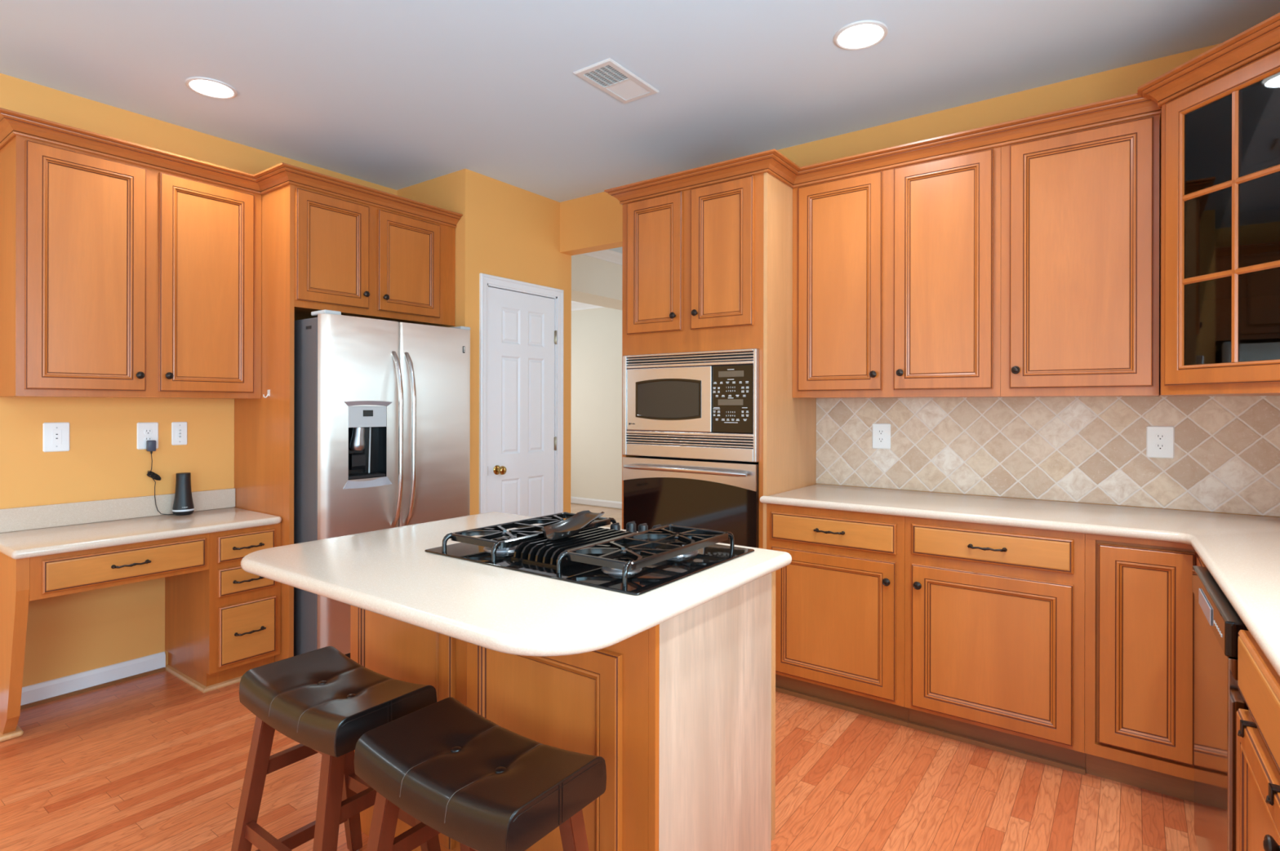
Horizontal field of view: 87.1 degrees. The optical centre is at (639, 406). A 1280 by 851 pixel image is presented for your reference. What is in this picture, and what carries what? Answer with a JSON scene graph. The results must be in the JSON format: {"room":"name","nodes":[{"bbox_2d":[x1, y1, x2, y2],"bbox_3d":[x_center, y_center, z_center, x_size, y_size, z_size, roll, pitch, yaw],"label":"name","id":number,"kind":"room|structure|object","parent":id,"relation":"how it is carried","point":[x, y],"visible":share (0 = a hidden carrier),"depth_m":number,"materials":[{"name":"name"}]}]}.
{"room":"kitchen","nodes":[
{"label":"kitchen","id":0,"kind":"room"},
{"bbox_2d":[0,73,622,687],"bbox_3d":[-2.366,-0.055,3.745,0.400,2.748,10.450,0,0,36],"label":"wall","id":1,"kind":"structure","parent":0,"point":[77,633],"depth_m":3.21,"materials":[{"name":"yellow paint"}]},
{"bbox_2d":[42,422,70,452],"bbox_3d":[-2.631,0.138,3.038,0.008,0.132,0.094,0,0,36],"label":"jack plate","id":2,"kind":"object","parent":1,"relation":"attached to","point":[55,436],"visible":1,"depth_m":3.04,"materials":[{"name":"white plastic"}]},
{"bbox_2d":[20,651,165,706],"bbox_3d":[-2.558,1.268,3.136,0.014,0.076,0.597,0,0,36],"label":"baseboard","id":3,"kind":"structure","parent":1,"relation":"attached to","point":[59,686],"depth_m":3.13,"materials":[{"name":"white paint"}]},
{"bbox_2d":[20,667,165,710],"bbox_3d":[-2.554,1.310,3.131,0.026,0.016,0.592,0,0,36],"label":"trim","id":4,"kind":"structure","parent":1,"relation":"attached to","point":[153,672],"depth_m":3.12,"materials":[{"name":"brown wood"}]},
{"bbox_2d":[0,135,261,399],"bbox_3d":[-2.327,-0.579,3.154,0.357,1.075,0.942,0,0,36],"label":"upper cabinet","id":5,"kind":"object","parent":1,"relation":"attached to","point":[118,278],"visible":1,"depth_m":2.97,"materials":[{"name":"brown wood"}]},
{"bbox_2d":[0,107,462,227],"bbox_3d":[-1.839,-1.121,3.317,2.114,0.072,0.382,0,0,-37],"label":"crown molding","id":6,"kind":"structure","parent":5,"relation":"attached to","point":[12,123],"depth_m":3.22,"materials":[{"name":"brown wood"}]},
{"bbox_2d":[137,422,158,449],"bbox_3d":[-2.425,0.144,3.320,0.008,0.132,0.090,0,0,36],"label":"outlet","id":7,"kind":"object","parent":1,"relation":"attached to","point":[146,432],"visible":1,"depth_m":3.31,"materials":[{"name":"white plastic"}]},
{"bbox_2d":[143,436,152,442],"bbox_3d":[-2.422,0.164,3.318,0.002,0.027,0.034,0,0,36],"label":"receptacle","id":8,"kind":"object","parent":7,"relation":"attached to","point":[145,438],"depth_m":3.31,"materials":[{"name":"white plastic"}]},
{"bbox_2d":[143,429,152,435],"bbox_3d":[-2.422,0.125,3.318,0.002,0.027,0.034,0,0,36],"label":"receptacle","id":9,"kind":"object","parent":7,"relation":"attached to","point":[146,432],"depth_m":3.32,"materials":[{"name":"white plastic"}]},
{"bbox_2d":[146,440,173,515],"bbox_3d":[-2.373,0.353,3.332,0.112,0.374,0.036,0,0,-35],"label":"power adapter","id":10,"kind":"object","parent":1,"relation":"attached to","point":[150,445],"visible":1,"depth_m":3.31,"materials":[{"name":"black plastic"}]},
{"bbox_2d":[171,422,187,445],"bbox_3d":[-2.342,0.138,3.429,0.012,0.118,0.070,0,0,36],"label":"jack plate","id":11,"kind":"object","parent":1,"relation":"attached to","point":[179,429],"visible":1,"depth_m":3.42,"materials":[{"name":"white plastic"}]},
{"bbox_2d":[581,249,622,265],"bbox_3d":[-0.049,-1.382,6.502,0.080,0.085,3.267,0,0,36],"label":"ceiling","id":12,"kind":"structure","parent":1,"relation":"attached to","point":[608,255],"depth_m":6.16,"materials":[{"name":"white paint"}]},
{"bbox_2d":[396,172,454,327],"bbox_3d":[-1.339,-0.053,4.311,0.590,2.748,0.100,0,0,36],"label":"wall","id":13,"kind":"structure","parent":0,"point":[439,192],"depth_m":4.21,"materials":[{"name":"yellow paint"}]},
{"bbox_2d":[454,168,571,519],"bbox_3d":[-0.811,-0.052,4.448,0.100,2.748,0.945,0,0,36],"label":"wall","id":14,"kind":"structure","parent":0,"point":[504,230],"depth_m":4.27,"materials":[{"name":"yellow paint"}]},
{"bbox_2d":[479,273,564,514],"bbox_3d":[-0.799,0.253,4.449,0.119,2.137,0.740,0,0,36],"label":"door frame","id":15,"kind":"structure","parent":14,"relation":"in","point":[486,281],"depth_m":4.28,"materials":[{"name":"white paint"}]},
{"bbox_2d":[488,286,556,517],"bbox_3d":[-0.756,0.283,4.417,0.104,2.054,0.625,0,0,36],"label":"door","id":16,"kind":"structure","parent":15,"relation":"attached to","point":[522,334],"depth_m":4.41,"materials":[{"name":"white paint"}]},
{"bbox_2d":[570,307,622,509],"bbox_3d":[0.836,-0.049,7.951,6.200,2.748,0.120,0,0,36],"label":"wall","id":17,"kind":"structure","parent":0,"point":[596,415],"depth_m":8.90,"materials":[{"name":"beige paint"}]},
{"bbox_2d":[571,301,604,311],"bbox_3d":[0.800,-1.359,7.831,5.880,0.128,0.120,0,0,36],"label":"crown molding","id":18,"kind":"structure","parent":17,"relation":"attached to","point":[575,306],"depth_m":9.00,"materials":[{"name":"white paint"}]},
{"bbox_2d":[570,496,622,508],"bbox_3d":[0.826,1.271,7.873,5.880,0.083,0.014,0,0,36],"label":"baseboard","id":19,"kind":"structure","parent":17,"relation":"attached to","point":[616,504],"depth_m":8.89,"materials":[{"name":"white paint"}]},
{"bbox_2d":[0,503,1198,850],"bbox_3d":[-1.378,1.381,3.237,8.200,0.120,10.800,0,0,36],"label":"floor","id":20,"kind":"structure","parent":0,"point":[157,762],"depth_m":2.33,"materials":[{"name":"red wood"}]},
{"bbox_2d":[0,523,280,742],"bbox_3d":[-2.261,0.947,3.068,0.570,0.744,1.000,0,0,36],"label":"desk","id":21,"kind":"object","parent":20,"relation":"on","point":[223,620],"visible":0.96,"depth_m":3.10,"materials":[{"name":"brown wood"}]},
{"bbox_2d":[0,488,281,559],"bbox_3d":[-2.268,0.508,3.076,0.548,0.134,0.996,0,0,36],"label":"countertop","id":22,"kind":"structure","parent":21,"relation":"on","point":[32,531],"depth_m":3.04,"materials":[{"name":"beige stone"}]},
{"bbox_2d":[172,472,194,515],"bbox_3d":[-2.285,0.437,3.372,0.095,0.207,0.092,0,0,36],"label":"station","id":23,"kind":"object","parent":22,"relation":"on","point":[183,504],"visible":1,"depth_m":3.34,"materials":[{"name":"black plastic"}]},
{"bbox_2d":[231,646,440,850],"bbox_3d":[-0.787,1.012,1.746,0.472,0.620,0.383,0,0,36],"label":"bar stool","id":24,"kind":"object","parent":20,"relation":"on","point":[323,700],"visible":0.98,"depth_m":1.71,"materials":[{"name":"brown leather"}]},
{"bbox_2d":[234,184,455,662],"bbox_3d":[-1.639,0.102,3.850,0.647,2.435,0.993,0,0,36],"label":"tall cabinet","id":25,"kind":"object","parent":20,"relation":"on","point":[320,251],"visible":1,"depth_m":3.45,"materials":[{"name":"brown wood"}]},
{"bbox_2d":[262,390,270,398],"bbox_3d":[-1.888,-0.063,3.400,0.020,0.043,0.029,0,0,36],"label":"hook","id":26,"kind":"object","parent":25,"relation":"attached to","point":[268,391],"visible":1,"depth_m":3.40,"materials":[{"name":"beige plastic"}]},
{"bbox_2d":[293,310,470,658],"bbox_3d":[-1.518,0.420,3.779,0.850,1.771,0.904,0,0,36],"label":"refrigerator","id":27,"kind":"object","parent":20,"relation":"on","point":[382,407],"visible":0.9,"depth_m":3.40,"materials":[{"name":"grey metal"}]},
{"bbox_2d":[344,400,391,406],"bbox_3d":[-1.366,-0.015,3.393,0.020,0.027,0.256,0,0,36],"label":"hood","id":28,"kind":"object","parent":27,"relation":"attached to","point":[347,403],"depth_m":3.39,"materials":[{"name":"silver metal"}]},
{"bbox_2d":[354,697,606,850],"bbox_3d":[-0.338,1.012,1.401,0.472,0.620,0.383,0,0,36],"label":"bar stool","id":29,"kind":"object","parent":20,"relation":"on","point":[473,781],"visible":1,"depth_m":1.35,"materials":[{"name":"brown leather"}]},
{"bbox_2d":[350,571,775,850],"bbox_3d":[-0.272,0.883,2.014,1.179,0.879,0.610,0,0,36],"label":"kitchen island","id":30,"kind":"object","parent":20,"relation":"on","point":[679,712],"visible":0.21,"depth_m":1.62,"materials":[{"name":"brown wood"}]},
{"bbox_2d":[240,511,791,657],"bbox_3d":[-0.354,0.426,1.873,1.250,0.035,0.970,0,0,36],"label":"island countertop","id":31,"kind":"structure","parent":30,"relation":"on","point":[389,573],"depth_m":1.51,"materials":[{"name":"beige stone"}]},
{"bbox_2d":[424,511,754,595],"bbox_3d":[-0.140,0.381,1.898,0.748,0.055,0.566,0,0,36],"label":"cooktop","id":32,"kind":"object","parent":31,"relation":"in","point":[629,562],"visible":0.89,"depth_m":1.76,"materials":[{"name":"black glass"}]},
{"bbox_2d":[541,510,604,540],"bbox_3d":[-0.190,0.339,1.929,0.108,0.047,0.243,0,0,25],"label":"spoon rest","id":33,"kind":"object","parent":32,"relation":"on","point":[574,525],"visible":1,"depth_m":1.94,"materials":[{"name":"grey metal"}]},
{"bbox_2d":[511,526,642,568],"bbox_3d":[-0.163,0.383,1.870,0.172,0.040,0.362,0,0,36],"label":"vent grille","id":34,"kind":"object","parent":32,"relation":"attached to","point":[535,550],"depth_m":1.79,"materials":[{"name":"black metal"}]},
{"bbox_2d":[622,172,816,549],"bbox_3d":[0.410,0.107,3.582,0.844,2.435,0.658,0,0,36],"label":"tall cabinet","id":35,"kind":"object","parent":20,"relation":"on","point":[708,268],"visible":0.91,"depth_m":3.28,"materials":[{"name":"brown wood"}]},
{"bbox_2d":[622,456,759,548],"bbox_3d":[0.342,0.629,3.503,0.776,0.720,0.540,0,0,36],"label":"oven","id":36,"kind":"object","parent":35,"relation":"in","point":[720,495],"visible":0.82,"depth_m":3.31,"materials":[{"name":"grey glass"}]},
{"bbox_2d":[622,348,759,462],"bbox_3d":[0.363,-0.005,3.527,0.778,0.526,0.478,0,0,36],"label":"microwave oven","id":37,"kind":"object","parent":35,"relation":"in","point":[691,405],"visible":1,"depth_m":3.31,"materials":[{"name":"grey metal"}]},
{"bbox_2d":[713,368,748,422],"bbox_3d":[0.429,-0.049,3.186,0.191,0.254,0.001,0,0,36],"label":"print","id":38,"kind":"object","parent":37,"relation":"attached to","point":[731,386],"depth_m":3.18,"materials":[{"name":"white"}]},
{"bbox_2d":[604,93,1160,204],"bbox_3d":[0.961,-1.116,3.168,2.357,0.072,0.678,0,0,36],"label":"crown molding","id":39,"kind":"structure","parent":35,"relation":"attached to","point":[1134,106],"depth_m":3.00,"materials":[{"name":"brown wood"}]},
{"bbox_2d":[766,503,908,727],"bbox_3d":[0.996,0.886,3.151,0.612,0.879,0.660,0,0,36],"label":"base cabinet","id":40,"kind":"object","parent":20,"relation":"on","point":[840,597],"visible":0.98,"depth_m":2.90,"materials":[{"name":"brown wood"}]},
{"bbox_2d":[904,516,1085,775],"bbox_3d":[1.491,0.887,2.789,0.612,0.879,0.660,0,0,36],"label":"base cabinet","id":41,"kind":"object","parent":20,"relation":"on","point":[994,615],"visible":0.99,"depth_m":2.54,"materials":[{"name":"brown wood"}]},
{"bbox_2d":[1084,533,1205,802],"bbox_3d":[2.015,0.888,2.213,0.912,0.879,0.970,0,0,36],"label":"base cabinet","id":42,"kind":"object","parent":20,"relation":"on","point":[1140,596],"visible":0.47,"depth_m":2.29,"materials":[{"name":"brown wood"}]},
{"bbox_2d":[760,484,1279,676],"bbox_3d":[0.505,0.427,1.211,2.148,0.035,4.352,0,0,36],"label":"countertop","id":43,"kind":"structure","parent":42,"relation":"on","point":[1241,553],"depth_m":2.42,"materials":[{"name":"beige stone"}]},
{"bbox_2d":[1191,565,1248,850],"bbox_3d":[1.562,0.888,1.569,0.383,0.868,0.610,0,0,34],"label":"dishwasher","id":44,"kind":"object","parent":20,"relation":"on","point":[1218,698],"visible":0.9,"depth_m":1.59,"materials":[{"name":"black plastic"}]},
{"bbox_2d":[1235,630,1279,850],"bbox_3d":[1.148,0.886,0.830,0.554,0.879,1.040,0,0,34],"label":"base cabinet","id":45,"kind":"object","parent":20,"relation":"on","point":[1258,753],"visible":0.99,"depth_m":1.24,"materials":[{"name":"brown wood"}]},
{"bbox_2d":[1237,720,1256,737],"bbox_3d":[1.194,0.638,1.326,0.027,0.030,0.023,0,0,34],"label":"handle","id":46,"kind":"object","parent":45,"relation":"attached to","point":[1240,734],"visible":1,"depth_m":1.32,"materials":[{"name":"brown metal"}]},
{"bbox_2d":[1265,782,1279,805],"bbox_3d":[1.040,0.637,1.100,0.027,0.030,0.023,0,0,34],"label":"handle","id":47,"kind":"object","parent":45,"relation":"attached to","point":[1269,799],"visible":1,"depth_m":1.10,"materials":[{"name":"brown metal"}]},
{"bbox_2d":[0,0,1279,253],"bbox_3d":[-1.372,-1.487,3.237,8.200,0.120,10.800,0,0,36],"label":"ceiling","id":48,"kind":"structure","parent":0,"point":[396,95],"depth_m":2.81,"materials":[{"name":"white paint"}]},
{"bbox_2d":[184,76,237,98],"bbox_3d":[-1.918,-1.423,3.017,0.200,0.009,0.200,0,0,36],"label":"recessed light","id":49,"kind":"object","parent":48,"relation":"in","point":[206,86],"visible":1,"depth_m":3.00,"materials":[{"name":"white glass"}]},
{"bbox_2d":[573,57,659,103],"bbox_3d":[-0.098,-1.420,2.955,0.200,0.008,0.358,0,0,36],"label":"ceiling vent","id":50,"kind":"object","parent":48,"relation":"in","point":[607,75],"visible":1,"depth_m":2.94,"materials":[{"name":"white metal"}]},
{"bbox_2d":[833,20,888,49],"bbox_3d":[0.844,-1.418,2.579,0.200,0.009,0.200,0,0,36],"label":"recessed light","id":51,"kind":"object","parent":48,"relation":"in","point":[863,34],"visible":1,"depth_m":2.57,"materials":[{"name":"white glass"}]},
{"bbox_2d":[560,43,1279,517],"bbox_3d":[1.140,-0.048,3.532,4.130,2.748,0.120,0,0,36],"label":"wall","id":52,"kind":"structure","parent":0,"point":[593,223],"depth_m":3.26,"materials":[{"name":"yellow paint"}]},
{"bbox_2d":[792,146,1007,398],"bbox_3d":[1.207,-0.576,3.177,0.918,1.067,0.372,0,0,36],"label":"upper cabinet","id":53,"kind":"object","parent":52,"relation":"attached to","point":[896,272],"visible":0.99,"depth_m":3.02,"materials":[{"name":"brown wood"}]},
{"bbox_2d":[816,395,1279,516],"bbox_3d":[1.806,0.183,2.963,2.142,0.457,0.010,0,0,36],"label":"tiled wall","id":54,"kind":"structure","parent":52,"relation":"attached to","point":[1092,450],"depth_m":2.93,"materials":[{"name":"tile"}]},
{"bbox_2d":[871,423,890,449],"bbox_3d":[1.213,0.150,3.386,0.091,0.128,0.008,0,0,36],"label":"outlet","id":55,"kind":"object","parent":54,"relation":"attached to","point":[881,433],"visible":1,"depth_m":3.38,"materials":[{"name":"white plastic"}]},
{"bbox_2d":[877,437,884,443],"bbox_3d":[1.211,0.169,3.384,0.034,0.027,0.002,0,0,36],"label":"receptacle","id":56,"kind":"object","parent":55,"relation":"attached to","point":[880,440],"depth_m":3.38,"materials":[{"name":"white plastic"}]},
{"bbox_2d":[877,430,884,435],"bbox_3d":[1.211,0.130,3.384,0.034,0.027,0.002,0,0,36],"label":"receptacle","id":57,"kind":"object","parent":55,"relation":"attached to","point":[879,432],"depth_m":3.38,"materials":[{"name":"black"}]},
{"bbox_2d":[1146,426,1174,458],"bbox_3d":[2.109,0.144,2.730,0.090,0.130,0.008,0,0,36],"label":"outlet","id":58,"kind":"object","parent":54,"relation":"attached to","point":[1160,440],"visible":1,"depth_m":2.73,"materials":[{"name":"white plastic"}]},
{"bbox_2d":[1155,444,1165,450],"bbox_3d":[2.107,0.164,2.728,0.034,0.027,0.002,0,0,36],"label":"receptacle","id":59,"kind":"object","parent":58,"relation":"attached to","point":[1157,446],"depth_m":2.73,"materials":[{"name":"white plastic"}]},
{"bbox_2d":[1155,434,1165,440],"bbox_3d":[2.107,0.125,2.728,0.034,0.027,0.002,0,0,36],"label":"receptacle","id":60,"kind":"object","parent":58,"relation":"attached to","point":[1157,437],"depth_m":2.73,"materials":[{"name":"white plastic"}]},
{"bbox_2d":[1000,115,1159,397],"bbox_3d":[1.788,-0.575,2.751,0.520,1.067,0.372,0,0,36],"label":"upper cabinet","id":61,"kind":"object","parent":52,"relation":"attached to","point":[1080,209],"visible":1,"depth_m":2.62,"materials":[{"name":"brown wood"}]},
{"bbox_2d":[1157,48,1279,396],"bbox_3d":[2.158,-0.574,2.220,0.696,1.067,0.793,0,0,36],"label":"upper cabinet","id":62,"kind":"object","parent":52,"relation":"attached to","point":[1220,140],"visible":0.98,"depth_m":2.18,"materials":[{"name":"brown wood"}]},
{"bbox_2d":[1137,12,1279,107],"bbox_3d":[1.931,-1.114,2.026,0.234,0.072,0.896,0,0,-24],"label":"crown molding","id":63,"kind":"structure","parent":62,"relation":"attached to","point":[1263,38],"depth_m":2.18,"materials":[{"name":"brown wood"}]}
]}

